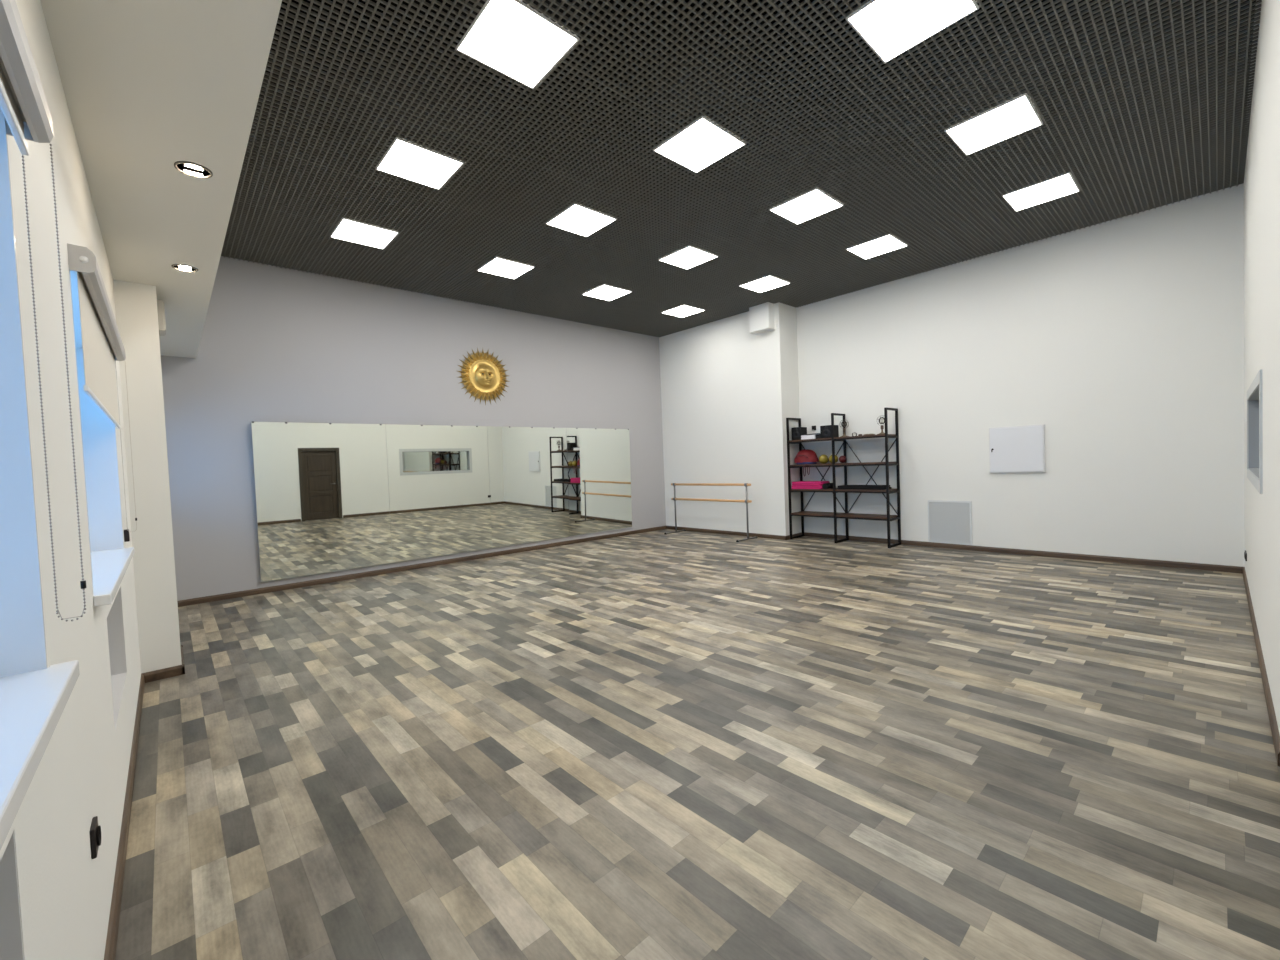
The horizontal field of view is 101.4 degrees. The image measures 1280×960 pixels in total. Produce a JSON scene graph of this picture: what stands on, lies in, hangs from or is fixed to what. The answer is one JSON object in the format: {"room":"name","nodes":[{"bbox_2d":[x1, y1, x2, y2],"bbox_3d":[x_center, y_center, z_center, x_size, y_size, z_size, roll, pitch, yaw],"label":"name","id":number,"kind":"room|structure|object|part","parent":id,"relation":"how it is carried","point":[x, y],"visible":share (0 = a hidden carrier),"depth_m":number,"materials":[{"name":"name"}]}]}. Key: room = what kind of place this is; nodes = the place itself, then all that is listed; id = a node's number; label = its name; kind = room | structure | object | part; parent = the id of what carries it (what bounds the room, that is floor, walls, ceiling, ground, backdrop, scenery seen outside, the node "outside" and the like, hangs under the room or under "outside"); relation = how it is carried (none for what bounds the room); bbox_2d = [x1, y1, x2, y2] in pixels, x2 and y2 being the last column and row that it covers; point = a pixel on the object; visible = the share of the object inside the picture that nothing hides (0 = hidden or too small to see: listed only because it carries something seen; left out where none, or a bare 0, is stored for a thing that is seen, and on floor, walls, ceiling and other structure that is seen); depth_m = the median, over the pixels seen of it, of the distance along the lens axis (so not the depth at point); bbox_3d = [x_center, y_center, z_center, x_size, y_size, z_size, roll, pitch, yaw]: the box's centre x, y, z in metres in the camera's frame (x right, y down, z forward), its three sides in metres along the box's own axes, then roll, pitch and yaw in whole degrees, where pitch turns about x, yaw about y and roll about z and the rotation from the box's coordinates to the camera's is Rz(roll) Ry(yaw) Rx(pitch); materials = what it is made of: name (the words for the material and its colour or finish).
{"room":"exercise studio","nodes":[
{"label":"exercise studio","id":0,"kind":"room"},
{"bbox_2d":[0,0,181,959],"bbox_3d":[-3.027,-0.832,2.830,0.639,4.750,8.647,-4,2,-42],"label":"wall","id":1,"kind":"structure","parent":0,"point":[81,775],"depth_m":1.60,"materials":[{"name":"white paint"}]},
{"bbox_2d":[0,831,23,959],"bbox_3d":[-0.705,0.818,0.425,0.127,0.485,1.080,-4,2,-42],"label":"radiator","id":2,"kind":"object","parent":1,"relation":"attached to","point":[11,946],"depth_m":0.86,"materials":[{"name":"grey metal"}]},
{"bbox_2d":[0,107,79,849],"bbox_3d":[-0.821,-0.170,0.365,0.374,1.248,1.840,-4,2,-42],"label":"window","id":3,"kind":"structure","parent":1,"relation":"in","point":[34,696],"depth_m":1.10,"materials":[{"name":"white plastic"}]},
{"bbox_3d":[-0.797,0.434,0.384,0.374,0.038,1.840,-4,2,-42],"label":"sill","id":4,"kind":"part","parent":3,"relation":"part of","materials":[{"name":"white plastic"}]},
{"bbox_2d":[0,0,85,621],"bbox_3d":[-0.691,-0.260,0.476,0.068,1.147,1.832,-4,2,-42],"label":"roller blind","id":5,"kind":"object","parent":3,"relation":"attached to","point":[23,102],"visible":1,"depth_m":1.03,"materials":[{"name":"grey"}]},
{"bbox_3d":[-1.287,-0.213,1.151,0.046,1.058,0.004,-4,2,-42],"label":"chain","id":6,"kind":"part","parent":5,"relation":"part of","materials":[{"name":"silver metal"}]},
{"bbox_2d":[90,816,100,858],"bbox_3d":[-1.598,1.048,1.538,0.017,0.085,0.085,-4,2,-42],"label":"wall socket","id":7,"kind":"object","parent":1,"relation":"attached to","point":[95,830],"visible":1,"depth_m":1.51,"materials":[{"name":"black plastic"}]},
{"bbox_2d":[69,270,134,606],"bbox_3d":[-2.687,-0.163,2.426,0.374,1.248,1.840,-4,2,-42],"label":"window","id":8,"kind":"structure","parent":1,"relation":"in","point":[110,561],"depth_m":3.11,"materials":[{"name":"clear glass"}]},
{"bbox_2d":[67,243,136,531],"bbox_3d":[-2.563,-0.252,2.545,0.068,1.147,1.832,-4,2,-42],"label":"roller blind","id":9,"kind":"object","parent":8,"relation":"attached to","point":[102,344],"visible":1,"depth_m":2.20,"materials":[{"name":"grey fabric"}]},
{"bbox_3d":[-3.159,-0.205,3.219,0.046,1.058,0.004,-4,2,-42],"label":"chain","id":10,"kind":"part","parent":9,"relation":"part of","materials":[{"name":"grey"}]},
{"bbox_3d":[-2.663,0.442,2.445,0.374,0.038,1.840,-4,2,-42],"label":"sill","id":11,"kind":"part","parent":8,"relation":"part of","materials":[{"name":"white plastic"}]},
{"bbox_2d":[107,586,126,727],"bbox_3d":[-2.584,0.826,2.502,0.127,0.485,0.920,-4,2,-42],"label":"radiator","id":12,"kind":"object","parent":1,"relation":"attached to","point":[115,627],"depth_m":2.86,"materials":[{"name":"grey metal"}]},
{"bbox_2d":[124,529,129,541],"bbox_3d":[-3.242,0.350,3.307,0.024,0.075,0.045,-4,2,-42],"label":"bracket","id":13,"kind":"object","parent":1,"relation":"attached to","point":[126,532],"visible":0.97,"depth_m":3.29,"materials":[{"name":"black plastic"}]},
{"bbox_2d":[104,645,184,959],"bbox_3d":[-2.778,1.492,3.047,0.247,0.075,8.647,-4,2,-42],"label":"baseboard","id":14,"kind":"structure","parent":1,"relation":"attached to","point":[113,925],"depth_m":2.28,"materials":[{"name":"brown wood"}]},
{"bbox_2d":[40,0,281,357],"bbox_3d":[-2.813,-2.361,3.030,0.563,1.726,8.647,-4,2,-42],"label":"soffit","id":15,"kind":"object","parent":1,"relation":"attached to","point":[149,86],"depth_m":2.18,"materials":[{"name":"white paint"}]},
{"bbox_2d":[171,264,197,271],"bbox_3d":[-3.221,-1.499,3.706,0.144,0.006,0.144,-4,2,-42],"label":"recessed light","id":16,"kind":"object","parent":15,"relation":"in","point":[181,267],"visible":1,"depth_m":3.71,"materials":[{"name":"grey"}]},
{"bbox_3d":[-3.221,-1.502,3.706,0.124,0.001,0.124,-4,2,-42],"label":"plate","id":17,"kind":"part","parent":16,"relation":"part of","materials":[{"name":"black"}]},
{"bbox_2d":[174,161,212,178],"bbox_3d":[-2.165,-1.503,2.539,0.144,0.006,0.144,-4,2,-42],"label":"recessed light","id":18,"kind":"object","parent":15,"relation":"in","point":[192,169],"visible":1,"depth_m":2.54,"materials":[{"name":"grey"}]},
{"bbox_3d":[-2.165,-1.506,2.539,0.124,0.001,0.124,-4,2,-42],"label":"plate","id":19,"kind":"part","parent":18,"relation":"part of","materials":[{"name":"black"}]},
{"bbox_2d":[157,300,165,335],"bbox_3d":[-3.954,-1.334,4.325,0.044,0.240,0.230,-4,2,-42],"label":"wall box","id":20,"kind":"object","parent":1,"relation":"attached to","point":[160,304],"visible":0.95,"depth_m":4.24,"materials":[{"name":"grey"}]},
{"bbox_2d":[161,256,665,600],"bbox_3d":[-2.622,-1.050,9.164,9.853,4.750,0.200,-4,2,-42],"label":"wall","id":21,"kind":"structure","parent":0,"point":[277,344],"depth_m":7.57,"materials":[{"name":"white paint"}]},
{"bbox_2d":[177,526,665,606],"bbox_3d":[-2.583,1.293,9.045,8.597,0.075,0.016,-4,2,-42],"label":"baseboard","id":22,"kind":"structure","parent":21,"relation":"attached to","point":[193,601],"depth_m":7.90,"materials":[{"name":"brown wood"}]},
{"bbox_2d":[251,421,632,582],"bbox_3d":[-2.593,0.131,8.994,6.503,2.108,0.084,-4,2,-42],"label":"wall mirror","id":23,"kind":"object","parent":21,"relation":"attached to","point":[324,496],"visible":1,"depth_m":8.20,"materials":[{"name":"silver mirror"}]},
{"bbox_3d":[-4.386,0.249,7.345,1.623,2.090,0.038,-4,2,-42],"label":"mirror pane","id":24,"kind":"part","parent":23,"relation":"part of","materials":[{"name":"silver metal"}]},
{"bbox_3d":[-3.183,0.167,8.435,1.623,2.090,0.038,-4,2,-42],"label":"mirror pane","id":25,"kind":"part","parent":23,"relation":"part of","materials":[{"name":"silver metal"}]},
{"bbox_3d":[-2.573,1.178,9.050,6.503,0.011,0.022,-4,2,-42],"label":"rail","id":26,"kind":"part","parent":23,"relation":"part of","materials":[{"name":"grey"}]},
{"bbox_3d":[-1.982,0.085,9.528,1.623,2.090,0.038,-4,2,-42],"label":"mirror pane","id":27,"kind":"part","parent":23,"relation":"part of","materials":[{"name":"silver metal"}]},
{"bbox_3d":[-0.791,0.002,10.633,1.623,2.090,0.038,-4,3,-43],"label":"mirror pane","id":28,"kind":"part","parent":23,"relation":"part of","materials":[{"name":"silver metal"}]},
{"bbox_2d":[458,348,509,404],"bbox_3d":[-2.619,-1.776,8.918,0.979,0.984,0.170,-4,2,-42],"label":"sun ornament","id":29,"kind":"object","parent":21,"relation":"attached to","point":[483,376],"visible":1,"depth_m":8.91,"materials":[{"name":"metal"}]},
{"bbox_2d":[115,529,1279,959],"bbox_3d":[0.443,1.369,5.962,9.853,0.120,9.047,-4,2,-42],"label":"floor","id":30,"kind":"structure","parent":0,"point":[652,745],"depth_m":2.60,"materials":[{"name":"grey laminate"}]},
{"bbox_2d":[664,483,757,541],"bbox_3d":[1.367,0.594,10.512,0.634,1.065,2.055,-4,2,-42],"label":"ballet barre","id":31,"kind":"object","parent":30,"relation":"on","point":[746,485],"visible":1,"depth_m":10.36,"materials":[{"name":"grey metal"}]},
{"bbox_3d":[0.757,0.604,11.231,0.034,1.023,0.033,-4,2,-42],"label":"post","id":32,"kind":"part","parent":31,"relation":"part of","materials":[{"name":"grey metal"}]},
{"bbox_3d":[1.370,0.091,10.516,0.047,0.046,2.055,-4,2,-42],"label":"rail","id":33,"kind":"part","parent":31,"relation":"part of","materials":[{"name":"brown wood"}]},
{"bbox_3d":[1.382,0.403,10.526,0.047,0.046,2.055,-4,2,-42],"label":"rail","id":34,"kind":"part","parent":31,"relation":"part of","materials":[{"name":"brown wood"}]},
{"bbox_3d":[2.016,0.599,9.841,0.034,1.023,0.033,-4,2,-42],"label":"post","id":35,"kind":"part","parent":31,"relation":"part of","materials":[{"name":"grey metal"}]},
{"bbox_2d":[786,407,900,547],"bbox_3d":[3.514,-0.038,9.159,0.464,2.245,1.809,-4,2,-42],"label":"shelf rack","id":36,"kind":"object","parent":30,"relation":"on","point":[834,490],"visible":0.94,"depth_m":9.00,"materials":[{"name":"black metal"}]},
{"bbox_3d":[2.759,-0.025,9.674,0.034,2.245,0.034,-4,2,-42],"label":"post","id":37,"kind":"part","parent":36,"relation":"part of","materials":[{"name":"black metal"}]},
{"bbox_2d":[791,427,806,439],"bbox_3d":[2.944,-0.855,9.682,0.230,0.235,0.190,-4,2,-42],"label":"speaker","id":38,"kind":"object","parent":36,"relation":"on","point":[797,432],"visible":0.93,"depth_m":9.60},
{"bbox_3d":[3.067,-0.046,9.952,0.034,2.245,0.034,-4,2,-42],"label":"post","id":39,"kind":"part","parent":36,"relation":"part of","materials":[{"name":"black metal"}]},
{"bbox_2d":[794,449,818,464],"bbox_3d":[3.039,-0.425,9.588,0.317,0.271,0.462,-4,2,-42],"label":"sports bag","id":40,"kind":"object","parent":36,"relation":"on","point":[806,456],"visible":0.96,"depth_m":9.47,"materials":[{"name":"red fabric"}]},
{"bbox_2d":[803,464,809,476],"bbox_3d":[2.982,-0.177,9.381,0.019,0.231,0.132,-4,2,-42],"label":"band","id":41,"kind":"object","parent":36,"relation":"hanging from","point":[805,464],"visible":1,"depth_m":9.38,"materials":[{"name":"red rubber"}]},
{"bbox_2d":[791,485,822,488],"bbox_3d":[3.115,0.125,9.546,0.340,0.064,0.595,-4,2,-42],"label":"exercise mat","id":42,"kind":"object","parent":36,"relation":"on","point":[792,486],"visible":0.66,"depth_m":9.43,"materials":[{"name":"pink plastic"}]},
{"bbox_2d":[792,481,829,484],"bbox_3d":[3.113,0.057,9.543,0.340,0.064,0.573,-4,2,-42],"label":"exercise mat","id":43,"kind":"object","parent":42,"relation":"on","point":[796,482],"visible":0.88,"depth_m":9.41,"materials":[{"name":"pink plastic"}]},
{"bbox_2d":[801,434,818,439],"bbox_3d":[3.097,-0.776,9.475,0.210,0.080,0.282,-4,2,-42],"label":"stack","id":44,"kind":"object","parent":36,"relation":"on","point":[813,436],"visible":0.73,"depth_m":9.40,"materials":[{"name":"white paper"}]},
{"bbox_2d":[819,454,827,463],"bbox_3d":[3.270,-0.372,9.322,0.164,0.164,0.164,-4,2,-42],"label":"exercise ball","id":45,"kind":"object","parent":36,"relation":"on","point":[823,459],"visible":1,"depth_m":9.27,"materials":[{"name":"yellow rubber"}]},
{"bbox_2d":[822,483,832,488],"bbox_3d":[3.346,0.104,9.274,0.280,0.100,0.100,-4,2,-42],"label":"foam roller","id":46,"kind":"object","parent":36,"relation":"on","point":[826,485],"visible":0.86,"depth_m":9.20,"materials":[{"name":"black rubber"}]},
{"bbox_2d":[820,425,838,437],"bbox_3d":[3.324,-0.846,9.190,0.230,0.220,0.230,-4,2,-42],"label":"speaker","id":47,"kind":"object","parent":36,"relation":"on","point":[825,431],"visible":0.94,"depth_m":9.13},
{"bbox_2d":[829,455,837,462],"bbox_3d":[3.395,-0.369,9.184,0.156,0.156,0.156,-4,2,-42],"label":"exercise ball","id":48,"kind":"object","parent":36,"relation":"on","point":[830,457],"visible":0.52,"depth_m":9.13,"materials":[{"name":"yellow rubber"}]},
{"bbox_3d":[3.346,-0.028,9.025,0.034,2.245,0.034,-4,2,-42],"label":"post","id":49,"kind":"part","parent":36,"relation":"part of","materials":[{"name":"black metal"}]},
{"bbox_2d":[839,456,846,462],"bbox_3d":[3.513,-0.358,9.069,0.132,0.132,0.132,-4,2,-42],"label":"exercise ball","id":50,"kind":"object","parent":36,"relation":"on","point":[842,459],"visible":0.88,"depth_m":9.03,"materials":[{"name":"red rubber"}]},
{"bbox_2d":[840,420,848,436],"bbox_3d":[3.533,-0.892,9.052,0.155,0.304,0.155,-2,2,1],"label":"trophy","id":51,"kind":"object","parent":36,"relation":"on","point":[844,429],"visible":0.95,"depth_m":9.04,"materials":[{"name":"gold metal"}]},
{"bbox_3d":[3.654,-0.049,9.303,0.034,2.245,0.034,-4,2,-42],"label":"post","id":52,"kind":"part","parent":36,"relation":"part of","materials":[{"name":"black metal"}]},
{"bbox_2d":[837,487,891,489],"bbox_3d":[3.775,0.138,8.832,0.320,0.030,0.790,-4,2,-42],"label":"exercise mat","id":53,"kind":"object","parent":36,"relation":"on","point":[885,487],"visible":0.74,"depth_m":8.65,"materials":[{"name":"black rubber"}]},
{"bbox_2d":[838,485,889,487],"bbox_3d":[3.771,0.106,8.835,0.320,0.030,0.760,-4,2,-42],"label":"exercise mat","id":54,"kind":"object","parent":53,"relation":"on","point":[840,486],"visible":0.96,"depth_m":8.73,"materials":[{"name":"black rubber"}]},
{"bbox_2d":[877,415,884,434],"bbox_3d":[3.965,-0.900,8.574,0.163,0.316,0.164,-3,2,-10],"label":"trophy","id":55,"kind":"object","parent":36,"relation":"on","point":[882,426],"visible":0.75,"depth_m":8.57,"materials":[{"name":"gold metal"}]},
{"bbox_3d":[3.950,-0.030,8.358,0.034,2.245,0.034,-4,2,-42],"label":"post","id":56,"kind":"part","parent":36,"relation":"part of","materials":[{"name":"black metal"}]},
{"bbox_3d":[4.258,-0.051,8.636,0.034,2.245,0.034,-4,2,-42],"label":"post","id":57,"kind":"part","parent":36,"relation":"part of","materials":[{"name":"black metal"}]},
{"bbox_2d":[221,0,1261,336],"bbox_3d":[0.573,-3.042,6.097,8.632,0.016,8.647,-4,2,-42],"label":"ceiling","id":58,"kind":"structure","parent":0,"point":[1190,169],"depth_m":4.83,"materials":[{"name":"black metal open-cell grid"}]},
{"bbox_2d":[330,217,398,248],"bbox_3d":[-3.229,-2.877,6.135,0.589,0.012,0.589,-4,2,-42],"label":"recessed light","id":59,"kind":"object","parent":58,"relation":"in","point":[349,230],"visible":1,"depth_m":6.11,"materials":[{"name":"white plastic"}]},
{"bbox_2d":[375,137,463,189],"bbox_3d":[-2.022,-2.882,4.800,0.589,0.012,0.589,-4,2,-42],"label":"recessed light","id":60,"kind":"object","parent":58,"relation":"in","point":[404,159],"visible":1,"depth_m":4.78,"materials":[{"name":"white plastic"}]},
{"bbox_2d":[477,257,534,278],"bbox_3d":[-1.885,-2.969,7.352,0.589,0.012,0.589,-4,2,-42],"label":"recessed light","id":61,"kind":"object","parent":58,"relation":"in","point":[498,266],"visible":1,"depth_m":7.33,"materials":[{"name":"white plastic"}]},
{"bbox_2d":[455,0,579,88],"bbox_3d":[-0.814,-2.887,3.466,0.589,0.012,0.589,-4,2,-42],"label":"recessed light","id":62,"kind":"object","parent":58,"relation":"in","point":[511,38],"visible":1,"depth_m":3.44,"materials":[{"name":"white plastic"}]},
{"bbox_2d":[545,203,616,236],"bbox_3d":[-0.677,-2.974,6.017,0.589,0.012,0.589,-4,2,-42],"label":"recessed light","id":63,"kind":"object","parent":58,"relation":"in","point":[578,219],"visible":1,"depth_m":6.00,"materials":[{"name":"white plastic"}]},
{"bbox_2d":[582,284,631,300],"bbox_3d":[-0.540,-3.061,8.569,0.589,0.012,0.589,-4,2,-42],"label":"recessed light","id":64,"kind":"object","parent":58,"relation":"in","point":[604,292],"visible":1,"depth_m":8.55,"materials":[{"name":"white plastic"}]},
{"bbox_2d":[661,304,704,317],"bbox_3d":[0.804,-3.153,9.786,0.589,0.012,0.589,-4,2,-42],"label":"recessed light","id":65,"kind":"object","parent":58,"relation":"in","point":[683,310],"visible":1,"depth_m":9.77,"materials":[{"name":"white plastic"}]},
{"bbox_2d":[658,245,718,268],"bbox_3d":[0.667,-3.066,7.235,0.589,0.012,0.589,-4,2,-42],"label":"recessed light","id":66,"kind":"object","parent":58,"relation":"in","point":[688,257],"visible":1,"depth_m":7.21,"materials":[{"name":"white plastic"}]},
{"bbox_2d":[653,116,745,172],"bbox_3d":[0.531,-2.979,4.683,0.589,0.012,0.589,-4,2,-42],"label":"recessed light","id":67,"kind":"object","parent":58,"relation":"in","point":[702,143],"visible":1,"depth_m":4.66,"materials":[{"name":"white plastic"}]},
{"bbox_2d":[749,302,775,334],"bbox_3d":[2.248,-2.974,9.654,0.195,0.477,0.450,-4,2,-42],"label":"box","id":68,"kind":"object","parent":58,"relation":"attached to","point":[762,319],"visible":1,"depth_m":9.55,"materials":[{"name":"white plastic"}]},
{"bbox_2d":[739,275,790,292],"bbox_3d":[2.012,-3.158,8.452,0.589,0.012,0.589,-4,2,-42],"label":"recessed light","id":69,"kind":"object","parent":58,"relation":"in","point":[769,282],"visible":1,"depth_m":8.43,"materials":[{"name":"white plastic"}]},
{"bbox_2d":[769,188,843,224],"bbox_3d":[1.875,-3.071,5.900,0.589,0.012,0.589,-4,2,-42],"label":"recessed light","id":70,"kind":"object","parent":58,"relation":"in","point":[811,204],"visible":1,"depth_m":5.88,"materials":[{"name":"white plastic"}]},
{"bbox_2d":[846,234,907,259],"bbox_3d":[3.220,-3.163,7.117,0.589,0.012,0.589,-4,2,-42],"label":"recessed light","id":71,"kind":"object","parent":58,"relation":"in","point":[887,243],"visible":1,"depth_m":7.10,"materials":[{"name":"white plastic"}]},
{"bbox_2d":[846,0,978,63],"bbox_3d":[1.738,-2.984,3.348,0.589,0.012,0.589,-4,2,-42],"label":"recessed light","id":72,"kind":"object","parent":58,"relation":"in","point":[890,28],"visible":1,"depth_m":3.40,"materials":[{"name":"white plastic"}]},
{"bbox_2d":[944,93,1042,155],"bbox_3d":[3.083,-3.076,4.565,0.589,0.012,0.589,-4,2,-42],"label":"recessed light","id":73,"kind":"object","parent":58,"relation":"in","point":[1016,116],"visible":1,"depth_m":4.54,"materials":[{"name":"white plastic"}]},
{"bbox_2d":[1002,172,1079,211],"bbox_3d":[4.428,-3.168,5.782,0.589,0.012,0.589,-4,2,-42],"label":"recessed light","id":74,"kind":"object","parent":58,"relation":"in","point":[1062,185],"visible":1,"depth_m":5.76,"materials":[{"name":"white plastic"}]},
{"bbox_2d":[231,0,1255,302],"bbox_3d":[0.251,-3.485,5.807,9.853,0.100,9.047,-4,2,-42],"label":"ceiling slab","id":75,"kind":"structure","parent":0,"point":[535,2],"depth_m":4.52,"materials":[{"name":"black metal"}]},
{"bbox_2d":[796,183,1244,566],"bbox_3d":[3.920,-1.307,9.119,0.200,4.750,8.647,-4,2,-42],"label":"wall","id":76,"kind":"structure","parent":0,"point":[1123,337],"depth_m":7.02,"materials":[{"name":"white paint"}]},
{"bbox_2d":[659,292,801,535],"bbox_3d":[1.767,-1.279,10.905,0.598,4.750,3.110,-4,2,-42],"label":"wall","id":77,"kind":"structure","parent":76,"relation":"attached to","point":[729,392],"depth_m":10.40,"materials":[{"name":"white paint"}]},
{"bbox_2d":[928,500,971,544],"bbox_3d":[4.805,0.654,8.130,0.014,0.665,0.610,-4,2,-42],"label":"access panel","id":78,"kind":"object","parent":76,"relation":"in","point":[950,522],"visible":1,"depth_m":8.12,"materials":[{"name":"white"}]},
{"bbox_2d":[666,526,1242,573],"bbox_3d":[3.711,1.048,8.921,0.614,0.075,8.647,-4,2,-42],"label":"baseboard","id":79,"kind":"structure","parent":76,"relation":"attached to","point":[1185,565],"depth_m":7.53,"materials":[{"name":"brown wood"}]},
{"bbox_2d":[989,424,1044,472],"bbox_3d":[5.336,-0.433,7.428,0.060,0.660,0.650,-4,2,-42],"label":"electrical panel","id":80,"kind":"object","parent":76,"relation":"attached to","point":[1013,449],"visible":1,"depth_m":7.40,"materials":[{"name":"white metal"}]},
{"bbox_2d":[1244,0,1279,733],"bbox_3d":[3.315,-1.075,2.605,9.853,4.750,0.200,-4,2,-42],"label":"wall","id":81,"kind":"structure","parent":0,"point":[1262,168],"depth_m":3.23,"materials":[{"name":"white paint"}]},
{"bbox_2d":[1247,369,1262,493],"bbox_3d":[4.993,-0.376,4.195,2.330,0.820,0.114,-4,2,-42],"label":"window","id":82,"kind":"structure","parent":81,"relation":"in","point":[1255,391],"depth_m":4.77,"materials":[{"name":"grey"}]},
{"bbox_2d":[1243,567,1279,766],"bbox_3d":[3.430,1.253,2.846,9.195,0.075,0.016,-4,2,-42],"label":"baseboard","id":83,"kind":"structure","parent":81,"relation":"attached to","point":[1270,707],"depth_m":3.16,"materials":[{"name":"brown wood"}]}
]}

